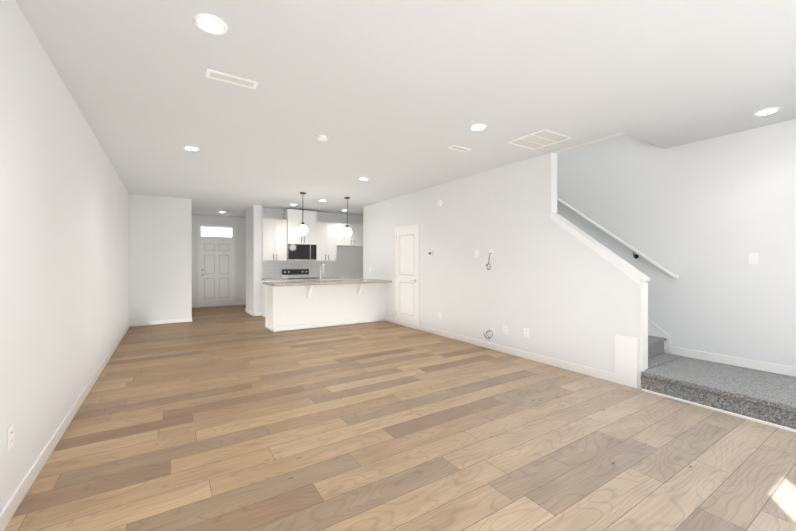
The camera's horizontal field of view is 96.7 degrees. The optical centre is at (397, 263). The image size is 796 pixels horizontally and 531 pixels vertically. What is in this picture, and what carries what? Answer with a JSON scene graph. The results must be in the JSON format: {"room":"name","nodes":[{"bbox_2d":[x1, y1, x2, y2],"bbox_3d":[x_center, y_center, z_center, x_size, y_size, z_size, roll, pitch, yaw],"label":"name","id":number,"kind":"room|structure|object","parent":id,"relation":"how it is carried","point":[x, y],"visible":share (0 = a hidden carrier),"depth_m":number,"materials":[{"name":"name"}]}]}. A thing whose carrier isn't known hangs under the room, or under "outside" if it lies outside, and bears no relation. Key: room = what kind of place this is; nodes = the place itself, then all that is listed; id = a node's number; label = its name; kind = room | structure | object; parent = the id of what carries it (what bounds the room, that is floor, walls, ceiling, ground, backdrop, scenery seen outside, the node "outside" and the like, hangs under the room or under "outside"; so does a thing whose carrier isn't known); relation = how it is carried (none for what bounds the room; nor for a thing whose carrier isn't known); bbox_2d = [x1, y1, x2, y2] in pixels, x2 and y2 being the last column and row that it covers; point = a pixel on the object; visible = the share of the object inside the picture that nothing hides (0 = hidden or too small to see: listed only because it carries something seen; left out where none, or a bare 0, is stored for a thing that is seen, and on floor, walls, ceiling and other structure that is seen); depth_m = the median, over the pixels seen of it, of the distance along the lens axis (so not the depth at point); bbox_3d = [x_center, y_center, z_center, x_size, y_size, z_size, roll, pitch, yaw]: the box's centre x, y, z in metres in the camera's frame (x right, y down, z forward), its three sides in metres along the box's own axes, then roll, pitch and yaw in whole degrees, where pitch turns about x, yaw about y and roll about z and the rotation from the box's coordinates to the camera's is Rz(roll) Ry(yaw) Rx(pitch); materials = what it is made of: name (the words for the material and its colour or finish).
{"room":"empty living room","nodes":[
{"label":"empty living room","id":0,"kind":"room"},
{"bbox_2d":[0,0,128,511],"bbox_3d":[-2.815,-0.056,2.958,0.120,2.740,10.220,0,0,-33],"label":"wall","id":1,"kind":"structure","parent":0,"point":[64,233],"depth_m":2.40,"materials":[{"name":"paint"}]},
{"bbox_2d":[7,423,13,450],"bbox_3d":[-2.018,0.906,1.844,0.007,0.115,0.075,0,0,-33],"label":"electrical outlet","id":2,"kind":"object","parent":1,"relation":"attached to","point":[10,436],"visible":1,"depth_m":1.83,"materials":[{"name":"white plastic"}]},
{"bbox_2d":[0,322,131,530],"bbox_3d":[-2.792,1.267,3.047,0.013,0.095,10.100,0,0,-33],"label":"baseboard","id":3,"kind":"structure","parent":1,"relation":"attached to","point":[9,509],"depth_m":2.36,"materials":[{"name":"white wood"}]},
{"bbox_2d":[132,318,191,325],"bbox_3d":[-5.055,1.259,7.589,1.080,0.095,0.013,0,0,-33],"label":"baseboard","id":4,"kind":"structure","parent":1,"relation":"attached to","point":[169,321],"depth_m":7.58,"materials":[{"name":"white wood"}]},
{"bbox_2d":[129,194,191,321],"bbox_3d":[-5.974,-0.066,8.876,1.235,2.740,3.150,0,0,-33],"label":"wall block","id":5,"kind":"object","parent":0,"point":[160,257],"visible":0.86,"depth_m":7.57,"materials":[{"name":"paint"}]},
{"bbox_2d":[192,214,245,306],"bbox_3d":[-5.231,-0.070,10.946,2.260,2.740,0.120,0,0,-33],"label":"wall","id":6,"kind":"structure","parent":0,"point":[239,223],"depth_m":10.97,"materials":[{"name":"paint"}]},
{"bbox_2d":[198,224,235,306],"bbox_3d":[-5.498,0.062,10.742,1.024,2.477,0.173,0,0,-33],"label":"front door","id":7,"kind":"structure","parent":6,"relation":"in","point":[216,265],"depth_m":10.73,"materials":[{"name":"white wood"}]},
{"bbox_2d":[236,302,245,304],"bbox_3d":[-4.691,1.253,11.217,0.820,0.095,0.013,0,0,-33],"label":"baseboard","id":8,"kind":"structure","parent":6,"relation":"attached to","point":[237,303],"depth_m":11.07,"materials":[{"name":"white wood"}]},
{"bbox_2d":[246,205,261,312],"bbox_3d":[-3.749,-0.066,9.182,0.195,2.740,1.050,0,0,-33],"label":"wall","id":9,"kind":"structure","parent":0,"point":[253,258],"depth_m":8.78,"materials":[{"name":"paint"}]},
{"bbox_2d":[245,308,255,316],"bbox_3d":[-3.834,1.257,9.123,0.013,0.095,1.063,0,0,-33],"label":"baseboard","id":10,"kind":"structure","parent":9,"relation":"attached to","point":[246,310],"depth_m":8.96,"materials":[{"name":"white wood"}]},
{"bbox_2d":[262,207,337,277],"bbox_3d":[-2.654,-0.067,9.688,2.195,2.740,0.128,0,0,-33],"label":"wall","id":11,"kind":"structure","parent":0,"point":[270,269],"depth_m":9.66,"materials":[{"name":"tile"}]},
{"bbox_2d":[262,217,285,260],"bbox_3d":[-3.196,-0.596,9.060,0.601,1.060,0.350,0,0,-33],"label":"upper cabinet","id":12,"kind":"object","parent":11,"relation":"attached to","point":[273,230],"depth_m":8.90,"materials":[{"name":"white wood"}]},
{"bbox_2d":[283,209,317,244],"bbox_3d":[-2.605,-0.957,9.412,0.770,0.880,0.400,0,0,-33],"label":"upper cabinet","id":13,"kind":"object","parent":11,"relation":"attached to","point":[294,218],"depth_m":9.23,"materials":[{"name":"white wood"}]},
{"bbox_2d":[287,243,316,260],"bbox_3d":[-2.585,-0.292,9.383,0.762,0.443,0.455,0,0,-33],"label":"microwave","id":14,"kind":"object","parent":13,"relation":"attached to","point":[301,252],"visible":0.96,"depth_m":9.21,"materials":[{"name":"silver metal"}]},
{"bbox_2d":[317,222,337,260],"bbox_3d":[-2.013,-0.597,9.813,0.655,1.060,0.370,0,0,-33],"label":"upper cabinet","id":15,"kind":"object","parent":11,"relation":"attached to","point":[327,238],"depth_m":9.67,"materials":[{"name":"white wood"}]},
{"bbox_2d":[338,223,362,246],"bbox_3d":[-1.398,-0.813,10.209,0.918,0.630,0.370,0,0,-33],"label":"upper cabinet","id":16,"kind":"object","parent":11,"relation":"attached to","point":[356,238],"depth_m":10.06,"materials":[{"name":"white wood"}]},
{"bbox_2d":[4,305,795,530],"bbox_3d":[-1.143,1.369,5.916,6.135,0.120,13.370,0,0,-33],"label":"floor","id":17,"kind":"structure","parent":0,"point":[229,418],"depth_m":2.54,"materials":[{"name":"brown wood"}]},
{"bbox_2d":[262,281,280,316],"bbox_3d":[-3.151,0.863,8.920,0.521,0.882,0.618,0,0,-33],"label":"base cabinet","id":18,"kind":"object","parent":17,"relation":"on","point":[263,285],"depth_m":8.66,"materials":[{"name":"white wood"}]},
{"bbox_2d":[262,278,285,280],"bbox_3d":[-3.148,0.400,8.915,0.521,0.040,0.628,0,0,-33],"label":"countertop","id":19,"kind":"structure","parent":18,"relation":"on","point":[263,279],"depth_m":8.73,"materials":[{"name":"white stone"}]},
{"bbox_2d":[281,268,315,280],"bbox_3d":[-2.588,0.719,9.236,0.754,1.170,0.698,0,0,-33],"label":"range","id":20,"kind":"object","parent":17,"relation":"on","point":[295,274],"visible":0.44,"depth_m":9.40,"materials":[{"name":"silver metal"}]},
{"bbox_2d":[263,283,384,331],"bbox_3d":[-1.441,0.864,7.550,2.485,0.883,0.860,0,0,-33],"label":"kitchen island","id":21,"kind":"object","parent":17,"relation":"on","point":[294,305],"depth_m":7.24,"materials":[{"name":"white painted wood"},{"name":"granite countertop"}]},
{"bbox_2d":[267,279,390,286],"bbox_3d":[-1.447,0.401,7.533,2.513,0.040,0.960,0,0,-33],"label":"island countertop","id":22,"kind":"structure","parent":21,"relation":"on","point":[319,283],"depth_m":7.17,"materials":[{"name":"white stone"}]},
{"bbox_2d":[310,277,340,280],"bbox_3d":[-2.001,0.861,9.663,0.686,0.882,0.618,0,0,-33],"label":"base cabinet","id":23,"kind":"object","parent":17,"relation":"on","point":[317,278],"depth_m":9.47,"materials":[{"name":"white wood"}]},
{"bbox_2d":[641,335,795,428],"bbox_3d":[2.511,-0.211,4.673,1.099,3.045,7.078,0,0,-33],"label":"landing","id":24,"kind":"object","parent":17,"relation":"on","point":[770,397],"visible":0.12,"depth_m":3.35,"materials":[{"name":"grey carpet"}]},
{"bbox_2d":[15,0,795,217],"bbox_3d":[-1.143,-1.506,5.911,6.135,0.150,13.370,0,0,-33],"label":"ceiling","id":25,"kind":"structure","parent":0,"point":[390,99],"depth_m":2.80,"materials":[{"name":"paint"}]},
{"bbox_2d":[183,145,199,150],"bbox_3d":[-2.552,-1.421,4.371,0.184,0.013,0.184,0,0,-33],"label":"recessed light","id":26,"kind":"object","parent":25,"relation":"in","point":[189,147],"visible":1,"depth_m":4.36,"materials":[{"name":"white plastic"}]},
{"bbox_2d":[193,13,227,34],"bbox_3d":[-1.112,-1.417,2.103,0.184,0.013,0.184,0,0,-33],"label":"recessed light","id":27,"kind":"object","parent":25,"relation":"in","point":[210,24],"visible":0.94,"depth_m":2.09,"materials":[{"name":"white plastic"}]},
{"bbox_2d":[205,68,258,88],"bbox_3d":[-1.280,-1.420,2.732,0.360,0.009,0.130,0,0,-33],"label":"ceiling vent","id":28,"kind":"object","parent":25,"relation":"in","point":[229,78],"visible":1,"depth_m":2.72,"materials":[{"name":"white plastic"}]},
{"bbox_2d":[298,192,307,234],"bbox_3d":[-1.928,-1.005,7.173,0.200,0.854,0.200,0,0,-33],"label":"pendant light","id":29,"kind":"object","parent":25,"relation":"hanging from","point":[302,229],"visible":1,"depth_m":7.11,"materials":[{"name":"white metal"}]},
{"bbox_2d":[316,135,327,140],"bbox_3d":[-0.852,-1.410,3.987,0.130,0.034,0.130,0,0,-33],"label":"smoke detector","id":30,"kind":"object","parent":25,"relation":"attached to","point":[322,137],"visible":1,"depth_m":3.95,"materials":[{"name":"white plastic"}]},
{"bbox_2d":[343,197,351,236],"bbox_3d":[-1.105,-1.006,7.704,0.200,0.854,0.200,0,0,-33],"label":"pendant light","id":31,"kind":"object","parent":25,"relation":"hanging from","point":[347,231],"visible":1,"depth_m":7.65,"materials":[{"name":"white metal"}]},
{"bbox_2d":[447,145,471,151],"bbox_3d":[0.763,-1.423,4.384,0.300,0.009,0.120,0,0,-33],"label":"ceiling vent","id":32,"kind":"object","parent":25,"relation":"in","point":[459,148],"visible":0.98,"depth_m":4.37,"materials":[{"name":"white plastic"}]},
{"bbox_2d":[469,123,486,130],"bbox_3d":[0.837,-1.420,3.696,0.184,0.013,0.184,0,0,-33],"label":"recessed light","id":33,"kind":"object","parent":25,"relation":"in","point":[477,127],"visible":0.94,"depth_m":3.68,"materials":[{"name":"white plastic"}]},
{"bbox_2d":[507,129,570,149],"bbox_3d":[1.627,-1.423,4.088,0.500,0.009,0.500,0,0,-33],"label":"ceiling vent","id":34,"kind":"object","parent":25,"relation":"in","point":[539,139],"visible":1,"depth_m":4.06,"materials":[{"name":"white plastic"}]},
{"bbox_2d":[753,107,780,115],"bbox_3d":[3.448,-1.419,3.308,0.184,0.013,0.184,0,0,-33],"label":"recessed light","id":35,"kind":"object","parent":25,"relation":"in","point":[766,111],"visible":0.96,"depth_m":3.29,"materials":[{"name":"white plastic"}]},
{"bbox_2d":[338,132,650,388],"bbox_3d":[0.165,-1.445,8.413,1.220,5.500,10.587,0,0,-33],"label":"wall","id":36,"kind":"structure","parent":0,"point":[559,292],"depth_m":5.10,"materials":[{"name":"paint"}]},
{"bbox_2d":[385,317,394,322],"bbox_3d":[-0.169,1.259,7.864,0.013,0.095,0.415,0,0,-33],"label":"baseboard","id":37,"kind":"structure","parent":36,"relation":"attached to","point":[392,320],"depth_m":7.85,"materials":[{"name":"white wood"}]},
{"bbox_2d":[395,224,419,329],"bbox_3d":[0.165,0.263,7.303,0.059,2.087,0.880,0,0,-33],"label":"closet door","id":38,"kind":"structure","parent":36,"relation":"in","point":[407,275],"depth_m":7.29,"materials":[{"name":"white wood"}]},
{"bbox_2d":[437,200,441,206],"bbox_3d":[0.751,-1.089,6.416,0.034,0.130,0.130,0,0,-33],"label":"detector","id":39,"kind":"object","parent":36,"relation":"attached to","point":[439,203],"visible":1,"depth_m":6.39,"materials":[{"name":"white plastic"}]},
{"bbox_2d":[484,328,493,339],"bbox_3d":[1.383,1.076,5.404,0.074,0.190,0.159,0,0,-33],"label":"cable","id":40,"kind":"object","parent":36,"relation":"attached to","point":[492,331],"visible":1,"depth_m":5.38,"materials":[{"name":"white plastic"}]},
{"bbox_2d":[486,249,492,269],"bbox_3d":[1.396,-0.058,5.409,0.045,0.322,0.119,0,0,-33],"label":"cable","id":41,"kind":"object","parent":36,"relation":"attached to","point":[491,252],"visible":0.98,"depth_m":5.39,"materials":[{"name":"white plastic"}]},
{"bbox_2d":[503,326,507,333],"bbox_3d":[1.571,0.972,5.174,0.007,0.115,0.075,0,0,-33],"label":"electrical outlet","id":42,"kind":"object","parent":36,"relation":"attached to","point":[505,329],"visible":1,"depth_m":5.17,"materials":[{"name":"white plastic"}]},
{"bbox_2d":[419,326,614,381],"bbox_3d":[1.409,1.263,5.421,0.013,0.095,3.629,0,0,-33],"label":"baseboard","id":43,"kind":"structure","parent":36,"relation":"attached to","point":[608,376],"depth_m":4.79,"materials":[{"name":"white wood"}]},
{"bbox_2d":[524,328,528,336],"bbox_3d":[1.766,0.956,4.873,0.007,0.115,0.075,0,0,-33],"label":"electrical outlet","id":44,"kind":"object","parent":36,"relation":"attached to","point":[526,332],"visible":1,"depth_m":4.87,"materials":[{"name":"white plastic"}]},
{"bbox_2d":[551,152,556,212],"bbox_3d":[2.024,-1.040,4.588,0.128,0.776,0.010,0,0,-33],"label":"trim","id":45,"kind":"structure","parent":36,"relation":"attached to","point":[553,182],"depth_m":4.58,"materials":[{"name":"white"}]},
{"bbox_2d":[615,335,637,388],"bbox_3d":[2.451,1.048,3.803,0.018,0.530,0.220,0,0,-33],"label":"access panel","id":46,"kind":"structure","parent":36,"relation":"attached to","point":[626,360],"depth_m":3.79,"materials":[{"name":"white"}]},
{"bbox_2d":[641,282,647,370],"bbox_3d":[2.589,0.660,3.717,0.132,0.917,0.012,0,0,-33],"label":"trim","id":47,"kind":"structure","parent":36,"relation":"attached to","point":[644,325],"depth_m":3.71,"materials":[{"name":"white wood"}]},
{"bbox_2d":[641,389,795,431],"bbox_3d":[3.243,1.306,2.541,0.019,0.018,2.660,0,0,-33],"label":"trim","id":48,"kind":"structure","parent":36,"relation":"attached to","point":[734,414],"depth_m":3.11,"materials":[{"name":"white wood"}]},
{"bbox_2d":[556,119,795,371],"bbox_3d":[2.129,-1.391,6.388,0.120,5.400,10.620,0,0,-33],"label":"wall","id":49,"kind":"structure","parent":0,"point":[702,219],"depth_m":4.07,"materials":[{"name":"paint"}]},
{"bbox_2d":[557,197,678,278],"bbox_3d":[2.383,-1.205,5.791,0.097,2.780,3.644,0,0,-33],"label":"wall-mounted handrail","id":50,"kind":"object","parent":49,"relation":"attached to","point":[642,255],"visible":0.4,"depth_m":4.73,"materials":[{"name":"white painted wood"},{"name":"black metal"}]},
{"bbox_2d":[648,319,669,348],"bbox_3d":[2.391,-0.348,5.857,0.015,2.925,3.560,0,0,-33],"label":"trim","id":51,"kind":"structure","parent":49,"relation":"attached to","point":[655,330],"depth_m":4.46,"materials":[{"name":"white wood"}]},
{"bbox_2d":[670,346,795,376],"bbox_3d":[4.116,1.071,3.194,0.013,0.095,2.790,0,0,-33],"label":"baseboard","id":52,"kind":"structure","parent":49,"relation":"attached to","point":[741,362],"depth_m":3.85,"materials":[{"name":"white wood"}]},
{"bbox_2d":[749,253,758,263],"bbox_3d":[3.763,-0.052,3.743,0.007,0.115,0.075,0,0,-33],"label":"light switch","id":53,"kind":"object","parent":49,"relation":"attached to","point":[753,258],"visible":1,"depth_m":3.74,"materials":[{"name":"white plastic"}]}
]}

